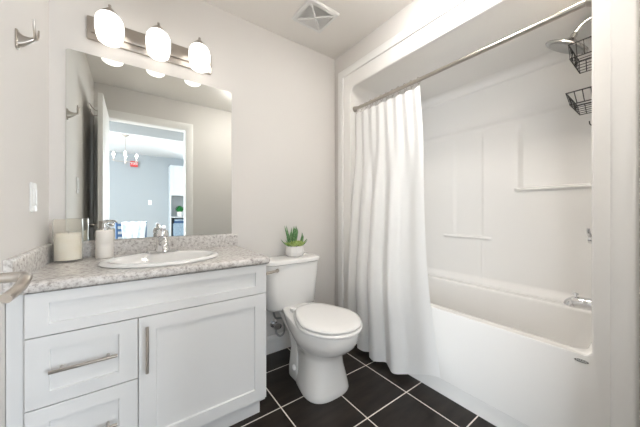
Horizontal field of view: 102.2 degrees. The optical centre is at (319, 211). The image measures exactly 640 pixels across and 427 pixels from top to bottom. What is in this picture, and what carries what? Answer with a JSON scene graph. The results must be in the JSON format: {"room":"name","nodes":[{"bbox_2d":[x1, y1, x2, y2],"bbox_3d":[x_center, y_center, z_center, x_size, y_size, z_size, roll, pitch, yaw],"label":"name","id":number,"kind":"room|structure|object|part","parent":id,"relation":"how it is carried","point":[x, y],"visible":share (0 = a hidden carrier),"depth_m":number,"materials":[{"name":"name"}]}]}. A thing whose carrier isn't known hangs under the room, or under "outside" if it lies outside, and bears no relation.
{"room":"bathroom","nodes":[
{"label":"bathroom","id":0,"kind":"room"},
{"bbox_2d":[0,271,32,302],"bbox_3d":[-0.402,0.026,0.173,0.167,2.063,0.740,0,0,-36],"label":"door handle","id":1,"kind":"object","parent":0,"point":[23,279],"depth_m":0.43,"materials":[{"name":"silver metal"}]},
{"bbox_2d":[0,0,48,426],"bbox_3d":[-0.809,-0.150,0.461,0.100,2.440,1.925,0,0,-36],"label":"wall","id":2,"kind":"structure","parent":0,"point":[24,72],"depth_m":0.97,"materials":[{"name":"white paint"}]},
{"bbox_2d":[15,19,39,49],"bbox_3d":[-1.046,-0.626,0.921,0.055,0.101,0.066,0,0,-36],"label":"wall hook","id":3,"kind":"object","parent":2,"relation":"attached to","point":[21,40],"visible":1,"depth_m":0.92,"materials":[{"name":"silver metal"}]},
{"bbox_3d":[-1.071,-0.610,0.916,0.007,0.068,0.028,0,0,-36],"label":"plate","id":4,"kind":"part","parent":3,"relation":"part of","materials":[{"name":"silver metal"}]},
{"bbox_2d":[30,182,36,211],"bbox_3d":[-1.177,-0.058,1.064,0.011,0.120,0.072,0,0,-36],"label":"light switch","id":5,"kind":"object","parent":2,"relation":"attached to","point":[33,186],"visible":1,"depth_m":1.05,"materials":[{"name":"white plastic"}]},
{"bbox_2d":[49,0,334,336],"bbox_3d":[-0.315,-0.150,2.068,2.785,2.440,0.100,0,0,-36],"label":"wall","id":6,"kind":"structure","parent":0,"point":[282,89],"depth_m":1.90,"materials":[{"name":"white paint"}]},
{"bbox_2d":[87,4,210,74],"bbox_3d":[-0.919,-0.955,1.461,0.612,0.200,0.174,0,0,-36],"label":"vanity light","id":7,"kind":"object","parent":6,"relation":"attached to","point":[107,28],"visible":1,"depth_m":1.42,"materials":[{"name":"white glass"}]},
{"bbox_3d":[-1.072,-0.931,1.317,0.120,0.152,0.120,0,0,-36],"label":"lamp shade","id":8,"kind":"part","parent":7,"relation":"part of","materials":[{"name":"white glass"}]},
{"bbox_3d":[-0.900,-0.931,1.441,0.120,0.152,0.120,0,0,-36],"label":"lamp shade","id":9,"kind":"part","parent":7,"relation":"part of","materials":[{"name":"white glass"}]},
{"bbox_3d":[-0.729,-0.931,1.565,0.120,0.152,0.120,0,0,-36],"label":"lamp shade","id":10,"kind":"part","parent":7,"relation":"part of","materials":[{"name":"white glass"}]},
{"bbox_2d":[66,48,231,240],"bbox_3d":[-0.946,-0.337,1.545,0.827,0.977,0.006,0,0,-36],"label":"mirror","id":11,"kind":"object","parent":6,"relation":"attached to","point":[147,150],"visible":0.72,"depth_m":1.49,"materials":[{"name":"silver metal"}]},
{"bbox_2d":[83,233,237,257],"bbox_3d":[-0.952,0.196,1.532,0.922,0.084,0.020,0,0,-36],"label":"backsplash","id":12,"kind":"structure","parent":6,"relation":"attached to","point":[138,245],"depth_m":1.56,"materials":[{"name":"stone"}]},
{"bbox_2d":[270,312,284,336],"bbox_3d":[-0.325,0.817,1.915,0.129,0.241,0.134,0,0,-36],"label":"supply valve","id":13,"kind":"object","parent":6,"relation":"attached to","point":[273,323],"visible":0.88,"depth_m":1.93,"materials":[{"name":"silver metal"}]},
{"bbox_3d":[-0.316,0.855,1.924,0.066,0.043,0.024,0,0,-36],"label":"handle","id":14,"kind":"part","parent":13,"relation":"part of","materials":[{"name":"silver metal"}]},
{"bbox_2d":[266,330,290,354],"bbox_3d":[-0.236,1.006,2.053,0.925,0.128,0.017,0,0,-36],"label":"baseboard","id":15,"kind":"structure","parent":6,"relation":"attached to","point":[274,343],"depth_m":1.98,"materials":[{"name":"white paint"}]},
{"bbox_2d":[202,0,412,59],"bbox_3d":[0.249,-1.420,1.288,2.785,0.100,2.025,0,0,-36],"label":"ceiling","id":16,"kind":"structure","parent":0,"point":[356,19],"depth_m":1.83,"materials":[{"name":"white paint"}]},
{"bbox_2d":[292,0,338,32],"bbox_3d":[-0.033,-1.361,1.809,0.252,0.018,0.234,0,0,-36],"label":"ceiling vent","id":17,"kind":"object","parent":16,"relation":"in","point":[313,14],"visible":1,"depth_m":1.79,"materials":[{"name":"white plastic"}]},
{"bbox_2d":[229,344,495,426],"bbox_3d":[0.233,1.120,1.312,2.785,0.100,1.968,0,0,-36],"label":"floor","id":18,"kind":"structure","parent":0,"point":[375,396],"depth_m":1.43,"materials":[{"name":"tile"}]},
{"bbox_2d":[6,264,265,426],"bbox_3d":[-0.794,0.671,1.296,0.899,0.797,0.581,0,0,-36],"label":"vanity cabinet","id":19,"kind":"object","parent":18,"relation":"on","point":[184,350],"visible":0.99,"depth_m":1.04,"materials":[{"name":"white paint"}]},
{"bbox_3d":[-0.855,0.818,0.947,0.305,0.303,0.018,0,0,-36],"label":"drawer","id":20,"kind":"part","parent":19,"relation":"part of","materials":[{"name":"white paint"}]},
{"bbox_3d":[-0.855,0.544,0.947,0.305,0.237,0.018,0,0,-36],"label":"drawer","id":21,"kind":"part","parent":19,"relation":"part of","materials":[{"name":"white paint"}]},
{"bbox_3d":[-0.840,0.540,0.925,0.182,0.012,0.034,0,0,-36],"label":"handle","id":22,"kind":"part","parent":19,"relation":"part of","materials":[{"name":"silver metal"}]},
{"bbox_3d":[-0.840,0.798,0.925,0.182,0.012,0.034,0,0,-36],"label":"handle","id":23,"kind":"part","parent":19,"relation":"part of","materials":[{"name":"silver metal"}]},
{"bbox_2d":[2,233,269,294],"bbox_3d":[-0.792,0.213,1.314,0.926,0.118,0.561,0,0,-36],"label":"countertop","id":24,"kind":"structure","parent":19,"relation":"on","point":[48,275],"depth_m":1.13,"materials":[{"name":"stone"}]},
{"bbox_2d":[52,219,82,262],"bbox_3d":[-1.202,0.137,1.234,0.106,0.201,0.106,0,0,-36],"label":"candle jar","id":25,"kind":"object","parent":24,"relation":"on","point":[67,234],"visible":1,"depth_m":1.20,"materials":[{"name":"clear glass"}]},
{"bbox_2d":[95,220,114,258],"bbox_3d":[-1.104,0.141,1.330,0.079,0.192,0.072,0,0,-36],"label":"soap dispenser","id":26,"kind":"object","parent":24,"relation":"on","point":[104,238],"visible":1,"depth_m":1.30,"materials":[{"name":"white ceramic"}]},
{"bbox_2d":[97,250,218,268],"bbox_3d":[-0.774,0.298,1.288,0.510,0.152,0.404,0,0,-36],"label":"sink","id":27,"kind":"object","parent":24,"relation":"in","point":[141,260],"visible":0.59,"depth_m":1.29,"materials":[{"name":"white ceramic"}]},
{"bbox_2d":[145,225,178,253],"bbox_3d":[-0.839,0.147,1.411,0.166,0.152,0.143,0,0,24],"label":"faucet","id":28,"kind":"object","parent":24,"relation":"on","point":[162,243],"visible":1,"depth_m":1.39,"materials":[{"name":"silver metal"}]},
{"bbox_3d":[-0.868,0.216,1.424,0.156,0.012,0.052,0,0,-36],"label":"plate","id":29,"kind":"part","parent":28,"relation":"part of","materials":[{"name":"silver metal"}]},
{"bbox_3d":[-0.855,0.104,1.407,0.060,0.066,0.102,0,0,-36],"label":"handle","id":30,"kind":"part","parent":28,"relation":"part of","materials":[{"name":"silver metal"}]},
{"bbox_3d":[-0.830,0.165,1.372,0.044,0.063,0.132,0,0,-36],"label":"spout","id":31,"kind":"part","parent":28,"relation":"part of","materials":[{"name":"silver metal"}]},
{"bbox_3d":[-0.691,0.550,1.033,0.012,0.183,0.034,0,0,-36],"label":"handle","id":32,"kind":"part","parent":19,"relation":"part of","materials":[{"name":"silver metal"}]},
{"bbox_3d":[-0.507,0.698,1.199,0.546,0.544,0.018,0,0,-36],"label":"door","id":33,"kind":"part","parent":19,"relation":"part of","materials":[{"name":"white paint"}]},
{"bbox_2d":[265,253,362,403],"bbox_3d":[-0.057,0.703,1.687,0.477,0.735,0.788,0,0,-36],"label":"toilet","id":34,"kind":"object","parent":18,"relation":"on","point":[320,334],"visible":0.92,"depth_m":1.54,"materials":[{"name":"white ceramic"}]},
{"bbox_3d":[-0.313,0.402,1.723,0.106,0.026,0.022,0,0,-45],"label":"flush lever","id":35,"kind":"part","parent":34,"relation":"part of","materials":[{"name":"silver metal"}]},
{"bbox_3d":[-0.226,0.534,1.923,0.440,0.323,0.194,0,0,-36],"label":"tank","id":36,"kind":"part","parent":34,"relation":"part of","materials":[{"name":"white ceramic"}]},
{"bbox_3d":[-0.223,0.353,1.919,0.472,0.037,0.217,0,0,-36],"label":"tank lid","id":37,"kind":"part","parent":34,"relation":"part of","materials":[{"name":"white ceramic"}]},
{"bbox_2d":[282,225,306,256],"bbox_3d":[-0.188,0.219,1.937,0.234,0.231,0.147,0,0,-36],"label":"potted succulent","id":38,"kind":"object","parent":34,"relation":"on","point":[294,247],"visible":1,"depth_m":1.90,"materials":[{"name":"green plant"}]},
{"bbox_2d":[285,246,303,256],"bbox_3d":[-0.190,0.295,1.942,0.144,0.078,0.137,0,0,-36],"label":"pot","id":39,"kind":"object","parent":38,"relation":"attached to","point":[291,251],"depth_m":1.89,"materials":[{"name":"white ceramic"}]},
{"bbox_3d":[-0.032,0.870,1.656,0.368,0.401,0.680,0,0,-36],"label":"bowl","id":40,"kind":"part","parent":34,"relation":"part of","materials":[{"name":"white ceramic"}]},
{"bbox_3d":[0.034,0.658,1.565,0.386,0.020,0.484,0,0,-36],"label":"seat","id":41,"kind":"part","parent":34,"relation":"part of","materials":[{"name":"white plastic"}]},
{"bbox_3d":[0.035,0.634,1.564,0.376,0.026,0.467,0,0,-36],"label":"lid","id":42,"kind":"part","parent":34,"relation":"part of","materials":[{"name":"white plastic"}]},
{"bbox_2d":[344,0,609,426],"bbox_3d":[0.973,-0.037,1.823,0.810,2.214,1.536,0,0,-36],"label":"bathtub","id":43,"kind":"object","parent":18,"relation":"on","point":[516,179],"visible":0.9,"depth_m":1.67,"materials":[{"name":"white plastic"}]},
{"bbox_2d":[353,0,591,111],"bbox_3d":[0.697,-0.855,1.603,0.048,0.048,1.385,0,0,-36],"label":"curtain rod","id":44,"kind":"object","parent":43,"relation":"attached to","point":[586,3],"visible":0.91,"depth_m":1.32,"materials":[{"name":"silver metal"}]},
{"bbox_2d":[347,77,439,377],"bbox_3d":[0.483,0.084,1.786,0.168,1.915,0.797,0,0,-36],"label":"shower curtain","id":45,"kind":"object","parent":44,"relation":"hanging from","point":[388,286],"visible":0.93,"depth_m":1.76,"materials":[{"name":"white fabric"}]},
{"bbox_2d":[428,274,591,354],"bbox_3d":[0.982,0.759,1.810,0.787,0.372,1.394,0,0,-36],"label":"basin","id":46,"kind":"object","parent":43,"relation":"in","point":[470,317],"depth_m":1.55,"materials":[{"name":"white ceramic"}]},
{"bbox_2d":[545,16,591,53],"bbox_3d":[1.332,-0.906,1.351,0.193,0.168,0.232,0,0,-36],"label":"shower","id":47,"kind":"object","parent":43,"relation":"attached to","point":[558,45],"visible":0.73,"depth_m":1.34,"materials":[{"name":"silver metal"}]},
{"bbox_2d":[565,36,591,125],"bbox_3d":[1.373,-0.719,1.326,0.259,0.588,0.122,0,0,-36],"label":"shower caddy","id":48,"kind":"object","parent":47,"relation":"hanging from","point":[576,61],"visible":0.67,"depth_m":1.32,"materials":[{"name":"black metal"}]},
{"bbox_2d":[565,86,591,114],"bbox_3d":[1.373,-0.564,1.326,0.259,0.063,0.122,0,0,-36],"label":"basket","id":49,"kind":"object","parent":48,"relation":"on","point":[570,100],"depth_m":1.31,"materials":[{"name":"black metal"}]},
{"bbox_2d":[568,36,591,73],"bbox_3d":[1.375,-0.800,1.323,0.243,0.076,0.114,0,0,-36],"label":"basket","id":50,"kind":"object","parent":48,"relation":"on","point":[571,52],"depth_m":1.32,"materials":[{"name":"black metal"}]},
{"bbox_3d":[1.363,-0.955,1.306,0.019,0.061,0.122,0,0,-36],"label":"shower arm","id":51,"kind":"part","parent":47,"relation":"part of","materials":[{"name":"silver metal"}]},
{"bbox_2d":[563,292,591,309],"bbox_3d":[1.352,0.462,1.321,0.064,0.080,0.160,0,0,-36],"label":"tub spout","id":52,"kind":"object","parent":43,"relation":"attached to","point":[573,301],"visible":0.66,"depth_m":1.32,"materials":[{"name":"silver metal"}]},
{"bbox_2d":[586,228,591,243],"bbox_3d":[1.379,0.140,1.284,0.170,0.170,0.070,0,0,-36],"label":"shower valve","id":53,"kind":"object","parent":43,"relation":"attached to","point":[588,231],"visible":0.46,"depth_m":1.29,"materials":[{"name":"silver metal"}]},
{"bbox_3d":[1.353,0.112,1.296,0.044,0.059,0.020,0,0,-13],"label":"handle","id":54,"kind":"part","parent":53,"relation":"part of","materials":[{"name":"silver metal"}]},
{"bbox_2d":[335,0,639,426],"bbox_3d":[0.705,-0.150,1.627,0.100,2.440,1.810,0,0,-36],"label":"wall","id":55,"kind":"structure","parent":0,"point":[415,10],"depth_m":1.90,"materials":[{"name":"white paint"}]},
{"bbox_2d":[338,0,638,426],"bbox_3d":[0.650,-0.067,1.590,0.033,2.274,1.654,0,0,-36],"label":"trim","id":56,"kind":"structure","parent":55,"relation":"attached to","point":[624,14],"depth_m":0.94,"materials":[{"name":"white paint"}]}
]}

